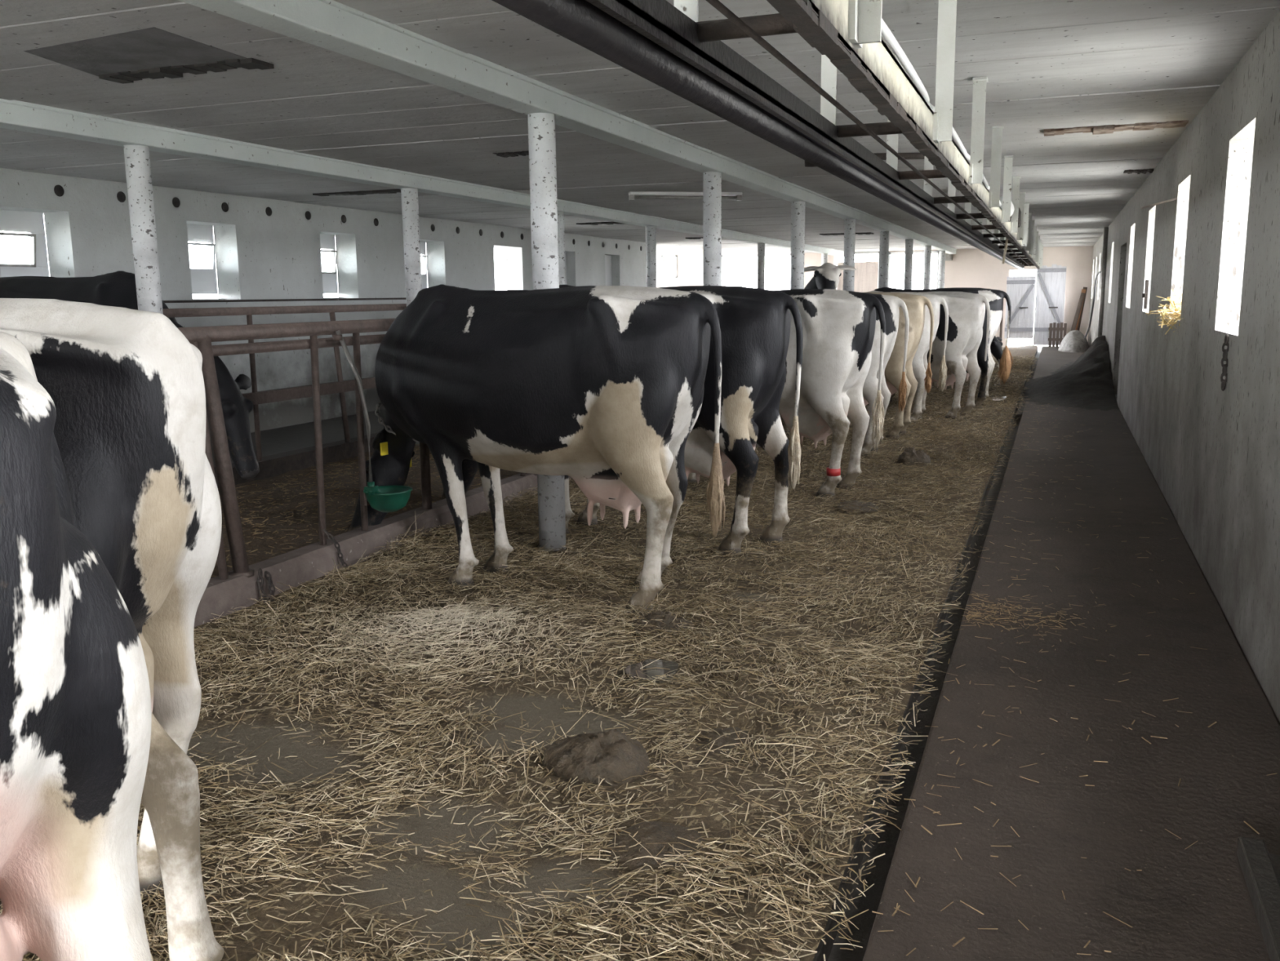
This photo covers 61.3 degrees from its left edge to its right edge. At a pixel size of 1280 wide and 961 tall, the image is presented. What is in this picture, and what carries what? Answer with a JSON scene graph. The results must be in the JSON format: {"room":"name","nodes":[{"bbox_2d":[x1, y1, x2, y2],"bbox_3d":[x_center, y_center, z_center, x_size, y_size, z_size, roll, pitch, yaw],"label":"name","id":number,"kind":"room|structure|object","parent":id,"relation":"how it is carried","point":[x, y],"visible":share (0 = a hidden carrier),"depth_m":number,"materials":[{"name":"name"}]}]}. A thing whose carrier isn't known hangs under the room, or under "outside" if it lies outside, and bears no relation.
{"room":"farm building","nodes":[
{"label":"farm building","id":0,"kind":"room"},
{"bbox_2d":[210,408,385,466],"bbox_3d":[-2.574,-0.948,15.071,8.440,0.300,34.200,3,10,21],"label":"floor","id":1,"kind":"structure","parent":0,"point":[291,437],"depth_m":11.64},
{"bbox_2d":[0,271,259,479],"bbox_3d":[-3.944,-0.699,7.921,2.706,1.638,0.785,2,10,17],"label":"cow","id":2,"kind":"object","parent":1,"relation":"on","point":[118,288],"visible":0.25,"depth_m":7.55},
{"bbox_2d":[123,144,163,314],"bbox_3d":[-3.182,-0.936,7.048,0.156,2.410,0.156,3,10,21],"label":"support post","id":3,"kind":"object","parent":1,"relation":"on","point":[137,160],"visible":0.45,"depth_m":6.88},
{"bbox_2d":[213,432,377,488],"bbox_3d":[-0.732,-1.007,14.047,0.160,0.320,33.550,3,10,21],"label":"kerb","id":4,"kind":"object","parent":1,"relation":"on","point":[276,464],"depth_m":8.69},
{"bbox_2d":[135,303,406,461],"bbox_3d":[0.002,-2.046,15.726,0.060,1.187,28.800,3,10,21],"label":"barrier","id":5,"kind":"object","parent":4,"relation":"on","point":[340,386],"visible":0.19,"depth_m":8.50,"materials":[{"name":"metal"}]},
{"bbox_2d":[210,444,519,577],"bbox_3d":[0.961,-1.362,15.556,1.900,0.119,27.750,3,10,21],"label":"alley feed","id":6,"kind":"object","parent":1,"relation":"on","point":[261,544],"visible":0.11,"depth_m":6.97,"materials":[{"name":"plant"}]},
{"bbox_2d":[211,444,515,576],"bbox_3d":[-1.810,-0.086,8.286,1.802,0.123,11.040,3,10,21],"label":"feed chaff","id":7,"kind":"object","parent":6,"relation":"on","point":[432,457],"visible":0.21,"depth_m":7.04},
{"bbox_2d":[194,473,571,626],"bbox_3d":[1.187,-0.861,13.302,0.174,0.240,33.500,3,10,21],"label":"kerb","id":8,"kind":"object","parent":1,"relation":"on","point":[291,568],"visible":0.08,"depth_m":5.78,"materials":[{"name":"concrete"}]},
{"bbox_2d":[177,318,537,579],"bbox_3d":[2.131,-1.986,15.645,0.133,1.201,30.150,3,10,21],"label":"barrier","id":9,"kind":"object","parent":8,"relation":"on","point":[202,337],"visible":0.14,"depth_m":5.30,"materials":[{"name":"metal"}]},
{"bbox_2d":[257,568,275,603],"bbox_3d":[-1.814,0.513,5.239,0.086,0.188,0.052,-10,14,-43],"label":"chain","id":10,"kind":"object","parent":9,"relation":"hanging from","point":[268,579],"visible":0.88,"depth_m":5.24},
{"bbox_2d":[323,528,347,570],"bbox_3d":[-1.627,0.382,5.790,0.128,0.251,0.038,-3,10,-11],"label":"chain","id":11,"kind":"object","parent":9,"relation":"hanging from","point":[325,531],"visible":0.95,"depth_m":5.78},
{"bbox_2d":[333,329,412,512],"bbox_3d":[-1.453,-0.320,5.959,0.280,1.024,0.399,3,10,21],"label":"drinker","id":12,"kind":"object","parent":9,"relation":"attached to","point":[391,498],"visible":1,"depth_m":5.97,"materials":[{"name":"green plastic"}]},
{"bbox_2d":[363,484,412,512],"bbox_3d":[-1.420,0.113,6.093,0.270,0.126,0.270,3,10,21],"label":"bowl","id":13,"kind":"object","parent":12,"relation":"on","point":[391,498],"depth_m":6.01,"materials":[{"name":"green plastic"}]},
{"bbox_2d":[400,187,422,445],"bbox_3d":[-2.065,-1.444,9.927,0.156,2.410,0.156,3,10,21],"label":"support post","id":14,"kind":"object","parent":1,"relation":"on","point":[410,206],"visible":0.42,"depth_m":9.75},
{"bbox_2d":[557,211,565,284],"bbox_3d":[-0.948,-1.953,12.806,0.156,2.410,0.156,3,10,21],"label":"support post","id":15,"kind":"object","parent":1,"relation":"on","point":[561,237],"visible":0.22,"depth_m":12.62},
{"bbox_2d":[645,226,656,287],"bbox_3d":[0.169,-2.461,15.686,0.156,2.410,0.156,3,10,21],"label":"support post","id":16,"kind":"object","parent":1,"relation":"on","point":[651,231],"visible":0.45,"depth_m":15.50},
{"bbox_2d":[757,243,764,288],"bbox_3d":[2.403,-3.478,21.445,0.156,2.410,0.156,3,10,21],"label":"support post","id":17,"kind":"object","parent":1,"relation":"on","point":[761,246],"visible":0.41,"depth_m":21.25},
{"bbox_2d":[821,253,827,265],"bbox_3d":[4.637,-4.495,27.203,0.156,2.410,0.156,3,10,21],"label":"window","id":18,"kind":"structure","parent":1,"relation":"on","point":[824,255],"depth_m":26.96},
{"bbox_2d":[0,168,646,439],"bbox_3d":[-4.514,-1.639,11.462,0.300,2.930,26.400,3,10,21],"label":"wall","id":19,"kind":"structure","parent":0,"point":[259,255],"depth_m":12.24,"materials":[{"name":"paint"}]},
{"bbox_2d":[0,209,49,276],"bbox_3d":[-5.457,-1.945,9.366,0.150,0.785,0.730,3,10,21],"label":"window","id":20,"kind":"structure","parent":19,"relation":"in","point":[31,223],"depth_m":9.51,"materials":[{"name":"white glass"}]},
{"bbox_2d":[53,184,64,196],"bbox_3d":[-5.074,-2.530,9.422,0.006,0.097,0.101,3,10,21],"label":"air vent","id":21,"kind":"object","parent":19,"relation":"in","point":[59,191],"depth_m":9.42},
{"bbox_2d":[116,191,125,202],"bbox_3d":[-4.832,-2.640,10.046,0.006,0.097,0.099,3,10,21],"label":"air vent","id":22,"kind":"object","parent":19,"relation":"in","point":[121,196],"depth_m":10.05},
{"bbox_2d":[172,197,180,207],"bbox_3d":[-4.589,-2.749,10.674,0.006,0.089,0.099,3,10,21],"label":"air vent","id":23,"kind":"object","parent":19,"relation":"in","point":[175,202],"depth_m":10.67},
{"bbox_2d":[186,223,223,300],"bbox_3d":[-4.702,-2.288,11.312,0.150,0.785,0.700,3,10,21],"label":"window","id":24,"kind":"structure","parent":19,"relation":"in","point":[203,281],"depth_m":11.46,"materials":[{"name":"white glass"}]},
{"bbox_2d":[221,202,228,212],"bbox_3d":[-4.348,-2.859,11.296,0.006,0.093,0.099,3,10,21],"label":"air vent","id":25,"kind":"object","parent":19,"relation":"in","point":[224,206],"depth_m":11.30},
{"bbox_2d":[265,206,271,216],"bbox_3d":[-4.105,-2.971,11.921,0.006,0.097,0.096,3,10,21],"label":"air vent","id":26,"kind":"object","parent":19,"relation":"in","point":[268,211],"depth_m":11.92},
{"bbox_2d":[163,297,406,302],"bbox_3d":[-4.269,-1.939,11.640,0.040,0.025,25.000,3,10,21],"label":"ledge","id":27,"kind":"object","parent":19,"relation":"attached to","point":[341,299],"visible":0.44,"depth_m":12.09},
{"bbox_2d":[305,211,311,219],"bbox_3d":[-3.862,-3.081,12.549,0.006,0.086,0.092,3,10,21],"label":"air vent","id":28,"kind":"object","parent":19,"relation":"in","point":[308,215],"depth_m":12.55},
{"bbox_2d":[320,233,342,298],"bbox_3d":[-3.945,-2.632,13.262,0.150,0.785,0.700,3,10,21],"label":"window","id":29,"kind":"structure","parent":19,"relation":"in","point":[330,282],"depth_m":13.46,"materials":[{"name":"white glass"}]},
{"bbox_2d":[341,214,346,222],"bbox_3d":[-3.620,-3.194,13.172,0.006,0.089,0.087,3,10,21],"label":"air vent","id":30,"kind":"object","parent":19,"relation":"in","point":[343,217],"depth_m":13.17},
{"bbox_2d":[420,241,428,288],"bbox_3d":[-3.184,-2.979,15.226,0.150,0.785,0.650,3,10,21],"label":"window","id":31,"kind":"structure","parent":19,"relation":"in","point":[423,244],"depth_m":15.45,"materials":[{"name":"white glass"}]},
{"bbox_2d":[564,251,567,284],"bbox_3d":[-1.468,-3.703,19.319,0.030,0.785,0.700,3,10,21],"label":"window","id":32,"kind":"structure","parent":19,"relation":"in","point":[565,251],"depth_m":19.58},
{"bbox_2d":[604,254,612,285],"bbox_3d":[-0.709,-4.048,21.274,0.030,0.785,0.750,3,10,21],"label":"window","id":33,"kind":"structure","parent":19,"relation":"in","point":[608,272],"depth_m":21.43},
{"bbox_2d":[0,344,1037,960],"bbox_3d":[2.846,-0.812,13.047,3.130,0.124,34.100,3,10,21],"label":"floor","id":34,"kind":"structure","parent":0,"point":[411,883],"depth_m":3.54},
{"bbox_2d":[0,331,152,960],"bbox_3d":[-1.650,0.452,1.748,2.504,1.501,0.625,5,11,31],"label":"cow","id":35,"kind":"object","parent":34,"relation":"on","point":[76,717],"visible":1,"depth_m":1.30},
{"bbox_2d":[0,297,224,960],"bbox_3d":[-2.025,0.314,2.574,2.502,1.501,0.601,2,10,15],"label":"cow","id":36,"kind":"object","parent":34,"relation":"on","point":[126,386],"visible":0.47,"depth_m":2.15},
{"bbox_2d":[0,355,1038,960],"bbox_3d":[2.752,-0.846,12.643,3.374,0.323,24.239,3,10,21],"label":"bedding","id":37,"kind":"object","parent":34,"relation":"on","point":[997,384],"visible":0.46,"depth_m":4.13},
{"bbox_2d":[631,610,693,636],"bbox_3d":[0.091,0.620,4.745,0.248,0.074,0.245,-9,13,-39],"label":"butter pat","id":38,"kind":"object","parent":37,"relation":"on","point":[666,619],"visible":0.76,"depth_m":4.69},
{"bbox_2d":[348,284,725,614],"bbox_3d":[-0.712,-0.232,5.577,2.468,1.545,0.868,7,13,39],"label":"cow","id":39,"kind":"object","parent":34,"relation":"on","point":[600,387],"visible":0.97,"depth_m":5.04},
{"bbox_2d":[706,443,725,538],"bbox_3d":[0.352,0.048,5.022,0.085,0.451,0.088,4,11,26],"label":"switch","id":40,"kind":"object","parent":39,"relation":"attached to","point":[715,495],"depth_m":5.00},
{"bbox_2d":[528,112,565,551],"bbox_3d":[-0.519,-0.794,6.040,0.156,2.410,0.156,3,10,21],"label":"support post","id":41,"kind":"object","parent":34,"relation":"on","point":[541,126],"visible":0.66,"depth_m":5.89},
{"bbox_2d":[542,728,649,786],"bbox_3d":[-0.136,0.845,3.375,0.342,0.120,0.286,3,10,21],"label":"pile","id":42,"kind":"object","parent":34,"relation":"on","point":[611,755],"visible":0.96,"depth_m":3.30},
{"bbox_2d":[440,284,803,555],"bbox_3d":[-0.233,-0.413,6.589,2.564,1.548,0.742,4,11,25],"label":"cow","id":43,"kind":"object","parent":34,"relation":"on","point":[754,323],"visible":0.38,"depth_m":5.95},
{"bbox_2d":[787,415,800,493],"bbox_3d":[0.862,-0.143,6.034,0.074,0.440,0.092,2,10,14],"label":"switch","id":44,"kind":"object","parent":43,"relation":"attached to","point":[794,447],"depth_m":6.01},
{"bbox_2d":[625,658,678,683],"bbox_3d":[0.044,0.740,4.200,0.201,0.012,0.234,3,10,21],"label":"puddle","id":45,"kind":"object","parent":34,"relation":"on","point":[673,665],"visible":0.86,"depth_m":4.19,"materials":[{"name":"liquid"}]},
{"bbox_2d":[604,821,704,873],"bbox_3d":[0.058,0.966,2.866,0.288,0.045,0.271,3,10,21],"label":"pile","id":46,"kind":"object","parent":34,"relation":"on","point":[650,833],"visible":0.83,"depth_m":2.84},
{"bbox_2d":[702,171,721,285],"bbox_3d":[0.598,-1.302,8.919,0.156,2.410,0.156,3,10,21],"label":"support post","id":47,"kind":"object","parent":34,"relation":"on","point":[712,180],"visible":0.41,"depth_m":8.74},
{"bbox_2d":[694,726,747,755],"bbox_3d":[0.276,0.881,3.626,0.253,0.047,0.364,3,10,21],"label":"cow dung","id":48,"kind":"object","parent":34,"relation":"on","point":[729,739],"visible":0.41,"depth_m":3.62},
{"bbox_2d":[687,288,885,498],"bbox_3d":[0.681,-0.716,8.358,2.546,1.533,0.698,7,12,36],"label":"cow","id":49,"kind":"object","parent":34,"relation":"on","point":[838,326],"visible":0.41,"depth_m":7.64},
{"bbox_2d":[871,390,884,449],"bbox_3d":[1.700,-0.431,7.700,0.089,0.431,0.089,-1,10,-3],"label":"switch","id":50,"kind":"object","parent":49,"relation":"attached to","point":[877,422],"depth_m":7.68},
{"bbox_2d":[790,201,804,288],"bbox_3d":[1.714,-1.811,11.799,0.156,2.410,0.156,3,10,21],"label":"support post","id":51,"kind":"object","parent":34,"relation":"on","point":[797,208],"visible":0.46,"depth_m":11.62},
{"bbox_2d":[755,293,909,457],"bbox_3d":[1.224,-0.999,10.053,2.491,1.503,0.720,3,10,19],"label":"cow","id":52,"kind":"object","parent":34,"relation":"on","point":[891,304],"visible":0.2,"depth_m":9.51},
{"bbox_2d":[897,371,907,411],"bbox_3d":[2.345,-0.785,9.623,0.076,0.369,0.075,3,11,23],"label":"switch","id":53,"kind":"object","parent":52,"relation":"attached to","point":[903,385],"depth_m":9.60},
{"bbox_2d":[843,218,855,291],"bbox_3d":[2.831,-2.319,14.678,0.156,2.410,0.156,3,10,21],"label":"support post","id":54,"kind":"object","parent":34,"relation":"on","point":[849,224],"visible":0.31,"depth_m":14.49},
{"bbox_2d":[833,499,878,512],"bbox_3d":[1.494,0.170,7.441,0.300,0.044,0.329,0,10,2],"label":"cow dung","id":55,"kind":"object","parent":34,"relation":"on","point":[856,503],"visible":0.83,"depth_m":7.36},
{"bbox_2d":[782,292,933,439],"bbox_3d":[1.785,-1.217,11.280,2.492,1.503,0.650,3,11,22],"label":"cow","id":56,"kind":"object","parent":34,"relation":"on","point":[915,304],"visible":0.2,"depth_m":10.70},
{"bbox_2d":[924,362,932,392],"bbox_3d":[2.885,-1.029,10.804,0.076,0.301,0.069,4,11,25],"label":"switch","id":57,"kind":"object","parent":56,"relation":"attached to","point":[927,384],"depth_m":10.78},
{"bbox_2d":[804,262,948,423],"bbox_3d":[2.463,-1.518,12.065,1.860,1.806,1.037,3,10,21],"label":"cow","id":58,"kind":"object","parent":34,"relation":"on","point":[826,276],"visible":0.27,"depth_m":11.88},
{"bbox_2d":[937,355,946,392],"bbox_3d":[3.366,-1.183,11.986,0.092,0.409,0.079,-2,10,-9],"label":"switch","id":59,"kind":"object","parent":58,"relation":"attached to","point":[943,368],"depth_m":11.97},
{"bbox_2d":[878,231,888,288],"bbox_3d":[3.948,-2.828,17.558,0.156,2.410,0.156,3,10,21],"label":"support post","id":60,"kind":"object","parent":34,"relation":"on","point":[884,235],"visible":0.41,"depth_m":17.37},
{"bbox_2d":[903,239,913,289],"bbox_3d":[5.065,-3.336,20.437,0.156,2.410,0.156,3,10,21],"label":"support post","id":61,"kind":"object","parent":34,"relation":"on","point":[908,242],"visible":0.44,"depth_m":20.26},
{"bbox_2d":[897,446,930,465],"bbox_3d":[2.366,-0.208,9.322,0.272,0.159,0.254,-1,10,1],"label":"cow dung","id":62,"kind":"object","parent":34,"relation":"on","point":[908,454],"visible":0.66,"depth_m":9.24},
{"bbox_2d":[923,245,931,288],"bbox_3d":[6.182,-3.844,23.316,0.156,2.410,0.156,3,10,21],"label":"support post","id":63,"kind":"object","parent":34,"relation":"on","point":[927,249],"visible":0.38,"depth_m":23.13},
{"bbox_2d":[865,290,990,418],"bbox_3d":[3.042,-1.544,13.099,2.489,1.503,0.720,7,12,38],"label":"cow","id":64,"kind":"object","parent":34,"relation":"on","point":[966,310],"visible":0.36,"depth_m":12.30},
{"bbox_2d":[937,250,945,288],"bbox_3d":[7.299,-4.353,26.196,0.156,2.410,0.156,3,10,21],"label":"support post","id":65,"kind":"object","parent":34,"relation":"on","point":[942,253],"visible":0.4,"depth_m":26.02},
{"bbox_2d":[874,287,1013,408],"bbox_3d":[3.442,-1.714,13.928,2.612,1.548,0.742,4,11,27],"label":"cow","id":66,"kind":"object","parent":34,"relation":"on","point":[994,297],"visible":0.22,"depth_m":13.40},
{"bbox_2d":[997,345,1013,383],"bbox_3d":[4.565,-1.444,13.483,0.180,0.476,0.143,-5,11,-24],"label":"switch","id":67,"kind":"object","parent":66,"relation":"attached to","point":[1005,365],"depth_m":13.44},
{"bbox_2d":[990,335,1003,363],"bbox_3d":[6.040,-2.531,21.136,2.167,1.152,0.990,2,10,16],"label":"cow","id":68,"kind":"object","parent":34,"relation":"on","point":[996,349],"visible":0.06,"depth_m":20.57},
{"bbox_2d":[990,392,1008,401],"bbox_3d":[4.893,-1.137,14.687,0.237,0.012,1.172,3,10,21],"label":"puddle","id":69,"kind":"object","parent":34,"relation":"on","point":[997,398],"visible":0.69,"depth_m":14.48,"materials":[{"name":"liquid"}]},
{"bbox_2d":[999,297,1004,342],"bbox_3d":[9.234,-4.148,27.971,0.340,1.360,0.060,3,10,21],"label":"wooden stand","id":70,"kind":"object","parent":34,"relation":"on","point":[1001,322],"visible":0.07,"depth_m":27.93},
{"bbox_2d":[0,0,1279,254],"bbox_3d":[-0.397,-3.534,13.771,13.170,0.134,34.802,3,10,21],"label":"ceiling","id":71,"kind":"structure","parent":0,"point":[1046,64],"depth_m":6.29,"materials":[{"name":"paint"}]},
{"bbox_2d":[23,26,247,76],"bbox_3d":[-2.308,-1.911,4.819,0.990,0.014,0.640,3,10,21],"label":"ceiling panel","id":72,"kind":"object","parent":71,"relation":"attached to","point":[153,47],"depth_m":4.79,"materials":[{"name":"concrete"}]},
{"bbox_2d":[98,57,274,84],"bbox_3d":[-2.182,-1.957,5.155,0.924,0.028,0.170,3,10,21],"label":"ceiling vent slot","id":73,"kind":"object","parent":71,"relation":"attached to","point":[171,72],"visible":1,"depth_m":5.13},
{"bbox_2d":[312,188,400,195],"bbox_3d":[-2.818,-2.992,11.220,1.304,0.028,0.180,3,10,21],"label":"ceiling vent slot","id":74,"kind":"object","parent":71,"relation":"attached to","point":[396,190],"visible":0.78,"depth_m":11.20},
{"bbox_2d":[0,98,844,257],"bbox_3d":[-0.484,-3.420,13.824,0.210,0.135,34.200,3,10,21],"label":"beam","id":75,"kind":"structure","parent":71,"relation":"attached to","point":[16,115],"depth_m":7.95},
{"bbox_2d":[492,151,528,157],"bbox_3d":[-0.955,-2.517,8.317,0.324,0.025,0.160,3,10,21],"label":"ceiling vent slot","id":76,"kind":"object","parent":71,"relation":"attached to","point":[506,154],"visible":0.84,"depth_m":8.29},
{"bbox_2d":[177,0,956,253],"bbox_3d":[2.180,-3.277,12.816,0.195,0.135,34.200,3,10,21],"label":"beam","id":77,"kind":"structure","parent":71,"relation":"attached to","point":[332,25],"depth_m":5.13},
{"bbox_2d":[576,222,623,225],"bbox_3d":[-0.376,-3.914,16.410,1.204,0.028,0.277,3,10,21],"label":"ceiling vent slot","id":78,"kind":"object","parent":71,"relation":"attached to","point":[595,223],"visible":0.58,"depth_m":16.43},
{"bbox_2d":[628,191,742,200],"bbox_3d":[0.496,-3.083,11.710,1.240,0.085,0.120,-2,10,-10],"label":"ceiling lamp","id":79,"kind":"object","parent":71,"relation":"attached to","point":[737,196],"visible":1,"depth_m":11.66,"materials":[{"name":"white plastic"}]},
{"bbox_2d":[491,0,1043,270],"bbox_3d":[4.633,-3.222,13.722,0.568,0.588,29.200,3,10,21],"label":"overhead track","id":80,"kind":"object","parent":71,"relation":"hanging from","point":[665,44],"visible":1,"depth_m":3.19,"materials":[{"name":"black metal"}]},
{"bbox_2d":[881,18,1001,206],"bbox_3d":[1.358,-1.545,4.750,0.071,0.071,8.532,3,10,21],"label":"hose","id":81,"kind":"object","parent":80,"relation":"on","point":[886,34],"visible":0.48,"depth_m":3.46,"materials":[{"name":"plastic"}]},
{"bbox_2d":[1001,238,1008,263],"bbox_3d":[4.100,-2.656,11.942,0.179,0.495,0.560,3,10,21],"label":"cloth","id":82,"kind":"object","parent":80,"relation":"on","point":[1006,239],"visible":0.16,"depth_m":12.17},
{"bbox_2d":[999,195,1014,216],"bbox_3d":[3.305,-2.477,9.798,0.160,0.156,0.890,3,10,21],"label":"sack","id":83,"kind":"object","parent":80,"relation":"on","point":[1012,209],"visible":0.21,"depth_m":9.48,"materials":[{"name":"white plastic"}]},
{"bbox_2d":[1009,207,1021,227],"bbox_3d":[3.919,-2.753,11.310,0.130,0.179,0.500,3,10,21],"label":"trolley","id":84,"kind":"object","parent":80,"relation":"on","point":[1020,211],"visible":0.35,"depth_m":11.10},
{"bbox_2d":[819,232,873,235],"bbox_3d":[3.887,-4.631,20.289,0.954,0.028,0.386,3,10,21],"label":"ceiling vent slot","id":85,"kind":"object","parent":71,"relation":"attached to","point":[858,233],"visible":0.78,"depth_m":20.21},
{"bbox_2d":[804,152,924,167],"bbox_3d":[1.750,-2.490,8.312,0.961,0.130,0.120,0,10,4],"label":"lamp arm","id":86,"kind":"object","parent":71,"relation":"attached to","point":[882,156],"visible":0.25,"depth_m":8.30},
{"bbox_2d":[1043,120,1188,136],"bbox_3d":[3.238,-2.402,7.376,0.894,0.028,0.273,3,10,21],"label":"ceiling vent slot","id":87,"kind":"object","parent":71,"relation":"attached to","point":[1105,129],"visible":1,"depth_m":7.33,"materials":[{"name":"brown metal"}]},
{"bbox_2d":[1123,168,1154,173],"bbox_3d":[4.655,-2.883,10.077,0.244,0.029,0.229,3,10,21],"label":"ceiling vent slot","id":88,"kind":"object","parent":71,"relation":"attached to","point":[1142,171],"visible":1,"depth_m":10.01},
{"bbox_2d":[656,248,702,287],"bbox_3d":[-0.084,-4.451,27.509,3.950,2.930,0.200,3,10,21],"label":"wall","id":89,"kind":"structure","parent":0,"point":[689,262],"depth_m":26.80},
{"bbox_2d":[661,255,676,278],"bbox_3d":[0.738,-5.337,26.939,0.400,0.550,0.085,3,10,21],"label":"window","id":90,"kind":"structure","parent":89,"relation":"in","point":[662,256],"depth_m":26.92,"materials":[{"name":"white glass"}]},
{"bbox_2d":[664,245,1093,346],"bbox_3d":[5.775,-4.928,29.881,13.170,2.930,0.300,3,10,21],"label":"wall","id":91,"kind":"structure","parent":0,"point":[968,268],"depth_m":28.26,"materials":[{"name":"paint"}]},
{"bbox_2d":[721,250,939,288],"bbox_3d":[5.145,-5.030,29.928,6.090,2.530,0.030,3,10,21],"label":"frame","id":92,"kind":"object","parent":91,"relation":"attached to","point":[932,251],"visible":0.17,"depth_m":29.28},
{"bbox_2d":[836,261,878,292],"bbox_3d":[5.971,-4.865,29.708,1.105,2.260,0.060,3,10,21],"label":"door","id":93,"kind":"structure","parent":91,"relation":"in","point":[866,273],"depth_m":29.52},
{"bbox_2d":[945,253,952,260],"bbox_3d":[8.145,-5.910,28.552,0.220,0.180,0.134,3,10,21],"label":"wall lamp","id":94,"kind":"object","parent":91,"relation":"attached to","point":[948,256],"visible":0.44,"depth_m":28.49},
{"bbox_2d":[1004,275,1035,338],"bbox_3d":[9.906,-4.508,28.130,0.708,1.600,0.070,3,10,21],"label":"door","id":95,"kind":"structure","parent":91,"relation":"in","point":[1020,290],"depth_m":28.12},
{"bbox_2d":[1033,264,1066,345],"bbox_3d":[10.581,-4.531,27.864,0.708,2.060,0.070,3,10,21],"label":"door","id":96,"kind":"structure","parent":91,"relation":"in","point":[1051,281],"depth_m":27.83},
{"bbox_2d":[813,348,1040,960],"bbox_3d":[4.331,-0.615,12.452,0.115,0.170,34.200,3,10,21],"label":"gutter","id":97,"kind":"object","parent":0,"point":[864,921],"visible":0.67,"depth_m":3.47,"materials":[{"name":"concrete"}]},
{"bbox_2d":[862,346,1279,960],"bbox_3d":[4.898,-0.599,12.234,1.100,0.200,34.200,3,10,21],"label":"floor","id":98,"kind":"structure","parent":0,"point":[1193,903],"depth_m":3.42,"materials":[{"name":"concrete"}]},
{"bbox_2d":[1048,322,1066,346],"bbox_3d":[10.701,-3.740,27.677,0.430,0.620,0.065,3,10,21],"label":"wooden pallet","id":99,"kind":"object","parent":98,"relation":"on","point":[1056,327],"visible":0.86,"depth_m":27.65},
{"bbox_2d":[1017,335,1119,413],"bbox_3d":[7.057,-2.031,17.851,1.160,0.710,11.340,3,10,21],"label":"heap","id":100,"kind":"object","parent":98,"relation":"on","point":[1086,382],"visible":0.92,"depth_m":14.93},
{"bbox_2d":[1057,329,1088,352],"bbox_3d":[10.442,-3.374,25.997,0.730,0.486,1.980,3,10,21],"label":"sack","id":101,"kind":"object","parent":98,"relation":"on","point":[1074,341],"visible":0.97,"depth_m":25.47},
{"bbox_2d":[872,402,1276,955],"bbox_3d":[2.970,0.155,7.344,1.083,0.009,14.037,3,10,21],"label":"straw","id":102,"kind":"object","parent":98,"relation":"on","point":[1011,606],"visible":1,"depth_m":4.65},
{"bbox_2d":[1071,292,1084,330],"bbox_3d":[11.059,-4.067,27.391,0.512,1.381,0.096,-5,11,-26],"label":"plank","id":103,"kind":"object","parent":98,"relation":"on","point":[1082,295],"visible":0.56,"depth_m":27.37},
{"bbox_2d":[1075,288,1085,329],"bbox_3d":[11.123,-4.121,27.432,0.485,1.467,0.101,-7,12,-33],"label":"plank","id":104,"kind":"object","parent":98,"relation":"on","point":[1083,291],"visible":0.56,"depth_m":27.40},
{"bbox_2d":[1077,286,1087,330],"bbox_3d":[11.194,-4.156,27.469,0.469,1.519,0.103,-8,12,-38],"label":"plank","id":105,"kind":"object","parent":98,"relation":"on","point":[1085,288],"visible":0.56,"depth_m":27.44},
{"bbox_2d":[1236,835,1279,960],"bbox_3d":[1.310,1.103,1.833,0.260,0.055,1.950,3,10,21],"label":"board","id":106,"kind":"object","parent":98,"relation":"on","point":[1260,869],"visible":1,"depth_m":2.55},
{"bbox_2d":[1088,9,1279,723],"bbox_3d":[5.574,-1.809,11.758,0.380,2.930,34.200,3,10,21],"label":"wall","id":107,"kind":"structure","parent":0,"point":[1212,453],"depth_m":5.53,"materials":[{"name":"concrete"}]},
{"bbox_2d":[1097,226,1108,337],"bbox_3d":[8.183,-3.244,19.127,0.076,2.400,0.565,3,10,21],"label":"pipe","id":108,"kind":"object","parent":107,"relation":"attached to","point":[1104,263],"visible":0.66,"depth_m":18.83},
{"bbox_2d":[1084,271,1101,338],"bbox_3d":[8.784,-3.344,20.951,0.052,1.360,4.106,3,10,19],"label":"hose","id":109,"kind":"object","parent":108,"relation":"hanging from","point":[1100,272],"visible":0.94,"depth_m":20.80,"materials":[{"name":"black plastic"}]},
{"bbox_2d":[1142,280,1148,308],"bbox_3d":[4.630,-1.705,9.893,0.045,0.260,0.060,3,10,21],"label":"window latch","id":110,"kind":"structure","parent":107,"relation":"in","point":[1144,295],"depth_m":9.87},
{"bbox_2d":[1140,197,1177,208],"bbox_3d":[3.931,-2.099,8.176,0.016,0.031,0.698,0,10,5],"label":"stick","id":111,"kind":"object","parent":107,"relation":"attached to","point":[1175,198],"visible":1,"depth_m":8.15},
{"bbox_2d":[1147,288,1182,334],"bbox_3d":[3.760,-1.171,7.434,0.488,0.333,1.004,3,10,21],"label":"straw","id":112,"kind":"object","parent":107,"relation":"on","point":[1169,312],"visible":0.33,"depth_m":7.47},
{"bbox_2d":[1220,333,1229,391],"bbox_3d":[2.784,-0.561,5.137,0.048,0.270,0.038,-10,13,-43],"label":"chain","id":113,"kind":"object","parent":107,"relation":"hanging from","point":[1226,340],"visible":1,"depth_m":5.13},
{"label":"outside","id":114,"kind":"structure","parent":0,"visible":0},
{"bbox_2d":[1007,306,1055,350],"bbox_3d":[7.157,-1.534,18.694,180.000,0.001,200.000,3,10,21],"label":"ground","id":115,"kind":"structure","parent":114,"point":[1011,342],"depth_m":36.56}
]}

